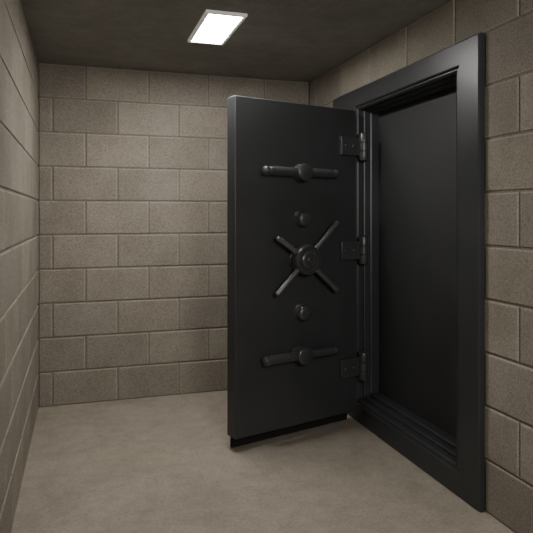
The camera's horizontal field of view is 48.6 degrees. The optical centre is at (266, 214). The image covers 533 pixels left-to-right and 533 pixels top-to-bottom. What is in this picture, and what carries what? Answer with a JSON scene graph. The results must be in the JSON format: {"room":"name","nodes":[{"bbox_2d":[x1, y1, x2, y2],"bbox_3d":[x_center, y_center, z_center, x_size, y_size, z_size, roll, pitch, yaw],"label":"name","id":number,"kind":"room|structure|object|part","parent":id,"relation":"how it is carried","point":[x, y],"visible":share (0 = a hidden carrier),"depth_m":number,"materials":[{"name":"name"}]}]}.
{"room":"vault anteroom","nodes":[
{"label":"vault anteroom","id":0,"kind":"room"},
{"bbox_2d":[0,0,38,532],"bbox_3d":[-0.879,0.150,1.376,0.251,2.600,6.353,0,0,-18],"label":"wall","id":1,"kind":"structure","parent":0,"point":[19,66],"depth_m":2.86,"materials":[{"name":"concrete"}]},
{"bbox_2d":[39,63,308,406],"bbox_3d":[-0.711,0.150,4.890,2.185,2.600,0.251,0,0,-18],"label":"wall","id":2,"kind":"structure","parent":0,"point":[133,163],"depth_m":4.65,"materials":[{"name":"concrete"}]},
{"bbox_2d":[21,0,450,88],"bbox_3d":[0.282,-1.250,1.742,2.685,0.200,6.853,0,0,-18],"label":"ceiling","id":3,"kind":"structure","parent":0,"point":[288,40],"depth_m":3.74,"materials":[{"name":"concrete"}]},
{"bbox_2d":[188,9,246,44],"bbox_3d":[-0.314,-1.141,3.621,0.240,0.018,0.600,0,0,-18],"label":"recessed light","id":4,"kind":"object","parent":3,"relation":"in","point":[215,27],"visible":1,"depth_m":3.56,"materials":[{"name":"white plastic"}]},
{"bbox_2d":[11,390,514,532],"bbox_3d":[0.282,1.550,1.742,2.685,0.200,6.853,0,0,-18],"label":"floor","id":5,"kind":"structure","parent":0,"point":[158,464],"depth_m":3.25,"materials":[{"name":"concrete"}]},
{"bbox_2d":[310,0,532,532],"bbox_3d":[1.442,0.150,2.108,0.251,2.600,6.353,0,0,-18],"label":"wall","id":6,"kind":"structure","parent":0,"point":[507,25],"depth_m":2.75,"materials":[{"name":"concrete"}]},
{"bbox_2d":[227,95,367,447],"bbox_3d":[0.253,0.359,3.868,1.048,2.178,0.221,0,0,-33],"label":"door","id":7,"kind":"structure","parent":6,"relation":"in","point":[293,250],"depth_m":3.79,"materials":[{"name":"black metal"}]},
{"bbox_3d":[0.243,0.635,3.834,0.112,0.112,0.066,0,0,-33],"label":"lock knob","id":8,"kind":"part","parent":7,"relation":"part of","materials":[{"name":"black metal"}]},
{"bbox_3d":[0.243,0.025,3.834,0.112,0.112,0.066,0,0,-33],"label":"lock knob","id":9,"kind":"part","parent":7,"relation":"part of","materials":[{"name":"black metal"}]},
{"bbox_2d":[333,32,484,512],"bbox_3d":[0.871,0.280,3.739,0.210,2.340,1.752,0,0,-18],"label":"doorway","id":10,"kind":"structure","parent":6,"relation":"in","point":[420,188],"depth_m":3.58,"materials":[{"name":"grey metal"}]},
{"bbox_3d":[0.685,1.055,4.174,0.082,0.180,0.026,0,0,-17],"label":"hinge plate","id":11,"kind":"part","parent":10,"relation":"part of","materials":[{"name":"black metal"}]},
{"bbox_3d":[0.685,0.245,4.174,0.082,0.180,0.026,0,0,-17],"label":"hinge plate","id":12,"kind":"part","parent":10,"relation":"part of","materials":[{"name":"black metal"}]},
{"bbox_3d":[0.685,-0.475,4.174,0.082,0.180,0.026,0,0,-17],"label":"hinge plate","id":13,"kind":"part","parent":10,"relation":"part of","materials":[{"name":"black metal"}]},
{"bbox_3d":[0.836,0.280,3.614,0.053,2.086,1.198,0,0,-17],"label":"trim","id":14,"kind":"part","parent":10,"relation":"part of","materials":[{"name":"grey metal"}]},
{"bbox_3d":[0.979,0.275,3.680,0.040,2.050,1.170,0,0,-17],"label":"recess panel","id":15,"kind":"part","parent":10,"relation":"part of","materials":[{"name":"black metal"}]}
]}

